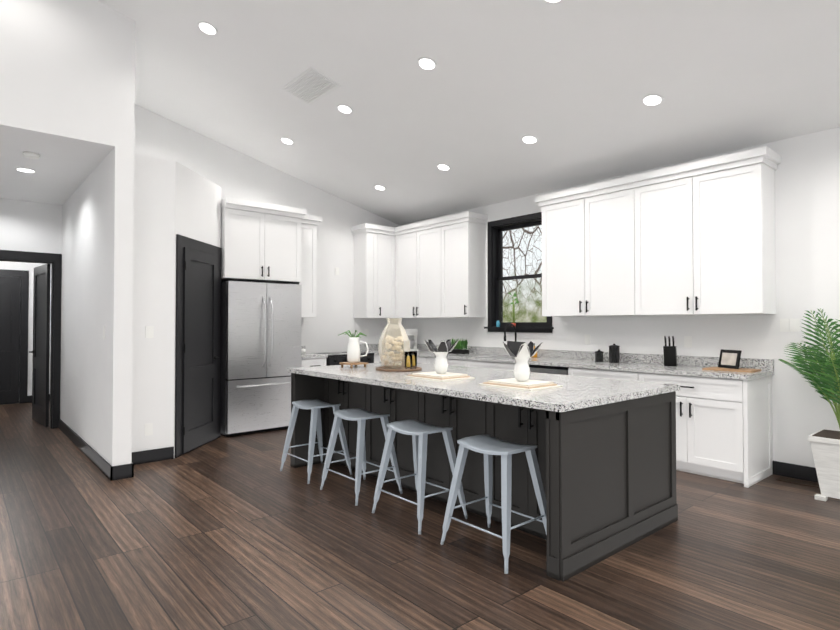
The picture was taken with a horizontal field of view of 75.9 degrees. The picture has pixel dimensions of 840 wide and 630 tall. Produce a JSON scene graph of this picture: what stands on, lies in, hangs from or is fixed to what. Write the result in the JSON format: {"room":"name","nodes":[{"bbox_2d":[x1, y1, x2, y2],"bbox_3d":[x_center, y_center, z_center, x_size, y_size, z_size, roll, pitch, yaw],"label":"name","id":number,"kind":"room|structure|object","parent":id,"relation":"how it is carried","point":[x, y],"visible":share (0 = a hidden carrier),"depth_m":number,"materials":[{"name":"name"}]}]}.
{"room":"kitchen","nodes":[
{"label":"kitchen","id":0,"kind":"room"},
{"bbox_2d":[0,261,51,404],"bbox_3d":[-7.486,-0.008,8.663,4.400,3.000,0.150,1,-1,-41],"label":"wall","id":1,"kind":"structure","parent":0,"point":[9,265],"depth_m":9.23,"materials":[{"name":"paint"}]},
{"bbox_2d":[0,269,28,404],"bbox_3d":[-7.088,0.365,8.839,1.060,2.260,0.092,1,-1,-41],"label":"door","id":2,"kind":"structure","parent":1,"relation":"attached to","point":[13,332],"depth_m":9.07,"materials":[{"name":"black paint"}]},
{"bbox_2d":[27,394,49,402],"bbox_3d":[-6.303,1.447,9.549,1.080,0.120,0.015,1,-1,-41],"label":"baseboard","id":3,"kind":"structure","parent":1,"relation":"attached to","point":[29,398],"depth_m":9.22,"materials":[{"name":"paint"}]},
{"bbox_2d":[0,198,61,253],"bbox_3d":[-5.214,-0.015,6.640,1.300,2.950,0.120,1,-1,-41],"label":"wall","id":4,"kind":"structure","parent":0,"point":[27,226],"depth_m":6.82,"materials":[{"name":"paint"}]},
{"bbox_2d":[0,250,61,428],"bbox_3d":[-5.105,0.331,6.722,1.080,2.260,0.150,1,-1,-41],"label":"door frame","id":5,"kind":"structure","parent":4,"relation":"attached to","point":[41,349],"depth_m":6.88,"materials":[{"name":"black paint"}]},
{"bbox_2d":[0,130,110,204],"bbox_3d":[-4.269,-1.535,5.453,1.450,0.150,2.950,1,-1,-41],"label":"ceiling","id":6,"kind":"structure","parent":0,"point":[62,173],"depth_m":5.30,"materials":[{"name":"paint"}]},
{"bbox_2d":[15,167,35,172],"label":"recessed light","id":7,"kind":"object","parent":6,"relation":"in","point":[21,169],"depth_m":5.41,"materials":[{"name":"white plastic"}]},
{"bbox_2d":[23,151,39,158],"bbox_3d":[-3.537,-1.451,4.901,0.130,0.035,0.130,1,-1,-41],"label":"smoke detector","id":8,"kind":"object","parent":6,"relation":"attached to","point":[31,155],"visible":1,"depth_m":4.87,"materials":[{"name":"white plastic"}]},
{"bbox_2d":[0,0,134,465],"bbox_3d":[-4.374,-0.896,3.305,4.700,4.604,0.150,1,-1,-41],"label":"wall","id":9,"kind":"structure","parent":0,"point":[67,70],"depth_m":4.60,"materials":[{"name":"paint"}]},
{"bbox_2d":[119,460,134,477],"bbox_3d":[-2.674,1.372,4.908,0.015,0.120,0.445,1,-1,-41],"label":"baseboard","id":10,"kind":"structure","parent":9,"relation":"attached to","point":[125,471],"depth_m":4.72,"materials":[{"name":"paint"}]},
{"bbox_2d":[60,186,79,434],"bbox_3d":[-4.205,-0.041,6.619,0.200,3.000,1.470,1,-1,-41],"label":"wall","id":11,"kind":"structure","parent":0,"point":[70,311],"depth_m":6.44,"materials":[{"name":"paint"}]},
{"bbox_2d":[59,419,116,480],"bbox_3d":[-3.664,1.387,5.817,0.035,0.120,3.115,1,-1,-41],"label":"baseboard","id":12,"kind":"structure","parent":11,"relation":"attached to","point":[109,471],"depth_m":5.32,"materials":[{"name":"paint"}]},
{"bbox_2d":[134,104,398,352],"bbox_3d":[-2.049,-0.574,7.648,4.700,4.100,0.200,1,-1,-41],"label":"wall","id":13,"kind":"structure","parent":0,"point":[231,172],"depth_m":7.88,"materials":[{"name":"paint"}]},
{"bbox_2d":[353,227,374,317],"bbox_3d":[-0.822,-0.628,8.342,0.263,1.350,0.345,1,-1,-41],"label":"upper cabinet","id":14,"kind":"object","parent":13,"relation":"attached to","point":[364,239],"depth_m":8.21,"materials":[{"name":"white wood"}]},
{"bbox_2d":[375,227,394,317],"bbox_3d":[-0.639,-0.626,8.471,0.436,1.350,0.388,1,-1,-41],"label":"upper cabinet","id":15,"kind":"object","parent":13,"relation":"attached to","point":[384,240],"depth_m":8.36,"materials":[{"name":"white wood"}]},
{"bbox_2d":[0,401,839,629],"bbox_3d":[-2.126,1.470,4.182,9.300,0.100,14.600,1,-1,-41],"label":"floor","id":16,"kind":"structure","parent":0,"point":[238,532],"depth_m":3.13,"materials":[{"name":"brown wood"}]},
{"bbox_2d":[118,447,173,467],"bbox_3d":[-2.653,1.377,5.238,0.480,0.120,0.015,1,-1,-41],"label":"baseboard","id":17,"kind":"structure","parent":16,"relation":"on","point":[147,456],"depth_m":5.27,"materials":[{"name":"paint"}]},
{"bbox_2d":[78,152,220,462],"bbox_3d":[-2.760,-0.053,5.838,1.370,3.000,1.600,1,-1,-41],"label":"wall block","id":18,"kind":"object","parent":16,"relation":"on","point":[172,198],"visible":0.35,"depth_m":5.33,"materials":[{"name":"paint"}]},
{"bbox_2d":[145,326,153,337],"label":"light switch","id":19,"kind":"object","parent":18,"relation":"attached to","point":[149,330],"depth_m":5.26,"materials":[{"name":"white plastic"}]},
{"bbox_2d":[175,234,221,457],"bbox_3d":[-2.427,0.318,5.939,0.721,2.260,0.721,1,-1,-41],"label":"door","id":20,"kind":"structure","parent":18,"relation":"attached to","point":[198,355],"depth_m":5.85,"materials":[{"name":"black paint"}]},
{"bbox_2d":[221,281,301,436],"bbox_3d":[-2.103,0.534,6.905,0.960,1.860,0.781,1,-1,-41],"label":"refrigerator","id":21,"kind":"object","parent":16,"relation":"on","point":[260,338],"visible":0.9,"depth_m":6.60,"materials":[{"name":"grey metal"}]},
{"bbox_2d":[221,197,321,317],"bbox_3d":[-1.972,0.037,7.113,1.470,2.860,0.690,1,-1,-41],"label":"wall cabinet","id":22,"kind":"object","parent":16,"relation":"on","point":[261,242],"visible":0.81,"depth_m":6.82,"materials":[{"name":"white wood"}]},
{"bbox_2d":[280,399,351,483],"bbox_3d":[-0.947,1.115,4.887,0.444,0.638,0.524,1,-1,-41],"label":"stool","id":23,"kind":"object","parent":16,"relation":"on","point":[314,405],"visible":0.96,"depth_m":4.83,"materials":[{"name":"paint"}]},
{"bbox_2d":[313,352,373,365],"bbox_3d":[-1.141,1.015,7.787,0.760,0.926,0.691,1,-1,-41],"label":"range","id":24,"kind":"object","parent":16,"relation":"on","point":[334,358],"visible":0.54,"depth_m":7.49,"materials":[{"name":"black paint"}]},
{"bbox_2d":[301,355,390,366],"bbox_3d":[-1.185,1.033,7.796,1.505,0.890,0.658,1,-1,-41],"label":"base cabinet","id":25,"kind":"object","parent":16,"relation":"on","point":[311,362],"visible":0.12,"depth_m":7.25,"materials":[{"name":"white wood"}]},
{"bbox_2d":[301,346,327,358],"bbox_3d":[-1.615,0.513,7.446,0.395,0.140,0.640,1,-1,-41],"label":"countertop","id":26,"kind":"structure","parent":25,"relation":"on","point":[307,355],"depth_m":7.26,"materials":[{"name":"stone"}]},
{"bbox_2d":[320,408,402,505],"bbox_3d":[-0.477,1.106,4.342,0.444,0.638,0.524,1,-1,-41],"label":"stool","id":27,"kind":"object","parent":16,"relation":"on","point":[360,416],"visible":1,"depth_m":4.28,"materials":[{"name":"paint"}]},
{"bbox_2d":[372,419,467,533],"bbox_3d":[-0.006,1.097,3.796,0.444,0.638,0.524,1,-1,-41],"label":"stool","id":28,"kind":"object","parent":16,"relation":"on","point":[418,431],"visible":0.98,"depth_m":3.74,"materials":[{"name":"paint"}]},
{"bbox_2d":[290,373,678,581],"bbox_3d":[0.267,0.979,4.417,1.358,0.890,3.040,1,-1,-41],"label":"kitchen island","id":29,"kind":"object","parent":16,"relation":"on","point":[605,450],"depth_m":3.46,"materials":[{"name":"black wood"}]},
{"bbox_2d":[287,361,678,412],"bbox_3d":[0.270,0.514,4.427,1.410,0.040,3.060,1,-1,-41],"label":"island countertop","id":30,"kind":"structure","parent":29,"relation":"on","point":[574,391],"depth_m":3.69,"materials":[{"name":"grey stone"}]},
{"bbox_2d":[339,330,368,367],"bbox_3d":[-0.642,0.325,5.234,0.278,0.364,0.311,1,-1,-41],"label":"pitcher","id":31,"kind":"object","parent":30,"relation":"on","point":[353,353],"visible":1,"depth_m":5.19,"materials":[{"name":"white ceramic"}]},
{"bbox_2d":[376,318,421,371],"bbox_3d":[-0.194,0.266,4.916,0.420,0.472,0.420,1,-1,-41],"label":"jar","id":32,"kind":"object","parent":30,"relation":"on","point":[408,359],"visible":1,"depth_m":4.88,"materials":[{"name":"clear glass"}]},
{"bbox_2d":[404,371,474,381],"bbox_3d":[0.149,0.473,4.178,0.340,0.034,0.440,1,-1,-41],"label":"stack","id":33,"kind":"object","parent":30,"relation":"on","point":[445,377],"visible":0.95,"depth_m":4.08,"materials":[{"name":"beige wood"}]},
{"bbox_2d":[424,339,458,373],"bbox_3d":[0.158,0.325,4.200,0.272,0.262,0.259,1,-1,-41],"label":"vase","id":34,"kind":"object","parent":33,"relation":"on","point":[440,353],"visible":1,"depth_m":4.15,"materials":[{"name":"white ceramic"}]},
{"bbox_2d":[479,378,562,391],"bbox_3d":[0.675,0.464,3.628,0.340,0.034,0.440,1,-1,-41],"label":"tray","id":35,"kind":"object","parent":30,"relation":"on","point":[527,385],"visible":1,"depth_m":3.53,"materials":[{"name":"beige wood"}]},
{"bbox_2d":[503,341,541,381],"bbox_3d":[0.689,0.313,3.653,0.270,0.268,0.268,1,-1,-41],"label":"vase","id":36,"kind":"object","parent":35,"relation":"on","point":[521,353],"visible":1,"depth_m":3.60,"materials":[{"name":"white ceramic"}]},
{"bbox_2d":[440,434,546,573],"bbox_3d":[0.464,1.088,3.251,0.444,0.638,0.524,1,-1,-41],"label":"stool","id":37,"kind":"object","parent":16,"relation":"on","point":[488,446],"visible":0.92,"depth_m":3.19,"materials":[{"name":"paint"}]},
{"bbox_2d":[529,364,568,374],"bbox_3d":[1.608,1.010,6.173,0.607,0.885,0.600,1,-1,-41],"label":"dishwasher","id":38,"kind":"object","parent":16,"relation":"on","point":[549,369],"visible":0.19,"depth_m":5.94,"materials":[{"name":"grey metal"}]},
{"bbox_2d":[391,356,772,487],"bbox_3d":[1.162,1.015,6.682,0.658,0.890,5.406,1,-1,-41],"label":"base cabinet","id":39,"kind":"object","parent":16,"relation":"on","point":[724,429],"visible":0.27,"depth_m":4.70,"materials":[{"name":"white wood"}]},
{"bbox_2d":[360,343,773,379],"bbox_3d":[1.050,0.499,6.583,0.967,0.140,5.427,1,-1,-41],"label":"countertop","id":40,"kind":"structure","parent":39,"relation":"on","point":[654,363],"depth_m":5.71,"materials":[{"name":"stone"}]},
{"bbox_2d":[401,329,418,350],"bbox_3d":[-0.166,0.387,8.371,0.245,0.340,0.207,1,-1,-41],"label":"mixer","id":41,"kind":"object","parent":40,"relation":"on","point":[413,333],"visible":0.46,"depth_m":8.34,"materials":[{"name":"white plastic"}]},
{"bbox_2d":[448,338,468,353],"bbox_3d":[0.544,0.432,7.618,0.127,0.224,0.347,1,-1,-41],"label":"planter","id":42,"kind":"object","parent":40,"relation":"on","point":[459,347],"visible":0.83,"depth_m":7.55,"materials":[{"name":"black"}]},
{"bbox_2d":[504,323,516,341],"bbox_3d":[1.153,0.320,6.916,0.257,0.426,0.092,1,-1,-41],"label":"faucet","id":43,"kind":"object","parent":40,"relation":"on","point":[507,325],"visible":0.73,"depth_m":6.89,"materials":[{"name":"black metal"}]},
{"bbox_2d":[595,349,603,361],"bbox_3d":[1.991,0.451,5.978,0.096,0.135,0.095,1,-1,-41],"label":"canister","id":44,"kind":"object","parent":40,"relation":"on","point":[599,356],"visible":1,"depth_m":5.94,"materials":[{"name":"black ceramic"}]},
{"bbox_2d":[609,344,619,362],"bbox_3d":[2.108,0.413,5.842,0.116,0.205,0.114,1,-1,-41],"label":"canister","id":45,"kind":"object","parent":40,"relation":"on","point":[614,353],"visible":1,"depth_m":5.80,"materials":[{"name":"black ceramic"}]},
{"bbox_2d":[663,336,676,365],"bbox_3d":[2.475,0.358,5.326,0.110,0.300,0.243,-1,-1,29],"label":"knife block","id":46,"kind":"object","parent":40,"relation":"on","point":[670,354],"visible":1,"depth_m":5.29,"materials":[{"name":"black wood"}]},
{"bbox_2d":[702,367,760,372],"bbox_3d":[2.816,0.493,4.866,0.260,0.015,0.400,1,-1,-41],"label":"cutting board","id":47,"kind":"object","parent":40,"relation":"on","point":[733,370],"visible":0.93,"depth_m":4.78,"materials":[{"name":"brown wood"}]},
{"bbox_2d":[718,349,741,368],"bbox_3d":[2.841,0.401,4.910,0.084,0.165,0.230,0,-1,-13],"label":"photo frame","id":48,"kind":"object","parent":47,"relation":"on","point":[729,359],"visible":0.95,"depth_m":4.89,"materials":[{"name":"black wood"}]},
{"bbox_2d":[776,477,819,487],"bbox_3d":[3.235,1.422,4.565,0.120,0.009,0.340,1,-1,-41],"label":"floor vent","id":49,"kind":"object","parent":16,"relation":"in","point":[804,483],"visible":0.88,"depth_m":4.56,"materials":[{"name":"brown metal"}]},
{"bbox_2d":[779,308,839,500],"bbox_3d":[3.214,0.680,4.069,0.900,1.476,0.897,1,-1,-41],"label":"planter","id":50,"kind":"object","parent":16,"relation":"on","point":[825,445],"visible":1,"depth_m":4.12,"materials":[{"name":"green"}]},
{"bbox_2d":[98,0,839,224],"bbox_3d":[-0.618,-2.438,2.342,9.500,1.752,10.150,1,-1,-41],"label":"ceiling","id":51,"kind":"structure","parent":0,"point":[569,84],"depth_m":4.82,"materials":[{"name":"paint"}]},
{"bbox_2d":[197,21,217,35],"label":"recessed light","id":52,"kind":"object","parent":51,"relation":"in","point":[205,27],"depth_m":4.71,"materials":[{"name":"white plastic"}]},
{"bbox_2d":[280,137,293,144],"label":"recessed light","id":53,"kind":"object","parent":51,"relation":"in","point":[285,140],"depth_m":6.62,"materials":[{"name":"white plastic"}]},
{"bbox_2d":[281,67,340,104],"bbox_3d":[-1.087,-2.263,5.348,0.332,0.088,0.600,1,-1,-41],"label":"ceiling vent","id":54,"kind":"object","parent":51,"relation":"in","point":[310,86],"visible":1,"depth_m":5.32,"materials":[{"name":"white metal"}]},
{"bbox_2d":[337,104,352,113],"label":"recessed light","id":55,"kind":"object","parent":51,"relation":"in","point":[345,109],"depth_m":5.63,"materials":[{"name":"white plastic"}]},
{"bbox_2d":[374,185,385,189],"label":"recessed light","id":56,"kind":"object","parent":51,"relation":"in","point":[379,187],"depth_m":7.54,"materials":[{"name":"white plastic"}]},
{"bbox_2d":[417,57,436,69],"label":"recessed light","id":57,"kind":"object","parent":51,"relation":"in","point":[425,63],"depth_m":4.65,"materials":[{"name":"white plastic"}]},
{"bbox_2d":[437,164,449,170],"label":"recessed light","id":58,"kind":"object","parent":51,"relation":"in","point":[444,167],"depth_m":6.56,"materials":[{"name":"white plastic"}]},
{"bbox_2d":[521,135,537,143],"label":"recessed light","id":59,"kind":"object","parent":51,"relation":"in","point":[528,139],"depth_m":5.57,"materials":[{"name":"white plastic"}]},
{"bbox_2d":[543,0,562,3],"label":"recessed light","id":60,"kind":"object","parent":51,"relation":"in","point":[547,1],"depth_m":3.73,"materials":[{"name":"white plastic"}]},
{"bbox_2d":[642,94,662,105],"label":"recessed light","id":61,"kind":"object","parent":51,"relation":"in","point":[651,99],"depth_m":4.59,"materials":[{"name":"white plastic"}]},
{"bbox_2d":[399,127,839,467],"bbox_3d":[2.838,-0.075,5.416,0.200,3.030,9.950,1,-1,-41],"label":"wall","id":62,"kind":"structure","parent":0,"point":[807,211],"depth_m":4.81,"materials":[{"name":"paint"}]},
{"bbox_2d":[395,219,442,317],"bbox_3d":[0.076,-0.631,8.160,0.410,1.350,1.144,1,-1,-41],"label":"upper cabinet","id":63,"kind":"object","parent":62,"relation":"attached to","point":[434,268],"depth_m":8.04,"materials":[{"name":"white wood"}]},
{"bbox_2d":[443,215,486,317],"bbox_3d":[0.589,-0.640,7.614,0.346,1.350,0.604,1,-1,-41],"label":"upper cabinet","id":64,"kind":"object","parent":62,"relation":"attached to","point":[464,240],"depth_m":7.42,"materials":[{"name":"white wood"}]},
{"bbox_2d":[484,212,553,332],"bbox_3d":[1.341,-0.533,7.104,0.275,1.520,1.090,1,-1,-41],"label":"window","id":65,"kind":"structure","parent":62,"relation":"in","point":[496,229],"depth_m":7.38,"materials":[{"name":"black paint"}]},
{"bbox_2d":[508,292,519,326],"bbox_3d":[1.231,-0.069,7.075,0.060,0.452,0.202,1,-1,-41],"label":"bamboo","id":66,"kind":"object","parent":65,"relation":"on","point":[517,301],"visible":0.9,"depth_m":7.06,"materials":[{"name":"green plant"}]},
{"bbox_2d":[539,182,626,316],"bbox_3d":[1.965,-0.665,6.018,0.345,1.350,1.213,1,-1,-41],"label":"upper cabinet","id":67,"kind":"object","parent":62,"relation":"attached to","point":[584,236],"depth_m":5.92,"materials":[{"name":"white wood"}]},
{"bbox_2d":[585,334,589,343],"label":"wall outlet","id":68,"kind":"object","parent":62,"relation":"attached to","point":[587,336],"depth_m":6.27,"materials":[{"name":"white plastic"}]},
{"bbox_2d":[627,154,778,315],"bbox_3d":[2.675,-0.679,5.195,0.345,1.350,1.213,1,-1,-41],"label":"upper cabinet","id":69,"kind":"object","parent":62,"relation":"attached to","point":[695,238],"depth_m":4.98,"materials":[{"name":"white wood"}]},
{"bbox_2d":[780,318,799,331],"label":"light switch","id":70,"kind":"object","parent":62,"relation":"attached to","point":[789,325],"depth_m":4.75,"materials":[{"name":"white plastic"}]},
{"bbox_2d":[772,461,818,482],"bbox_3d":[4.587,1.344,3.200,0.015,0.120,4.345,1,-1,-41],"label":"baseboard","id":71,"kind":"structure","parent":62,"relation":"attached to","point":[801,472],"depth_m":4.71,"materials":[{"name":"paint"}]},
{"label":"outside","id":72,"kind":"structure","parent":0,"visible":0},
{"bbox_2d":[503,225,546,321],"bbox_3d":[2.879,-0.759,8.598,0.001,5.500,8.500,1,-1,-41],"label":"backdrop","id":73,"kind":"structure","parent":72,"point":[530,269],"depth_m":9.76,"materials":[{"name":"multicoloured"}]}
]}

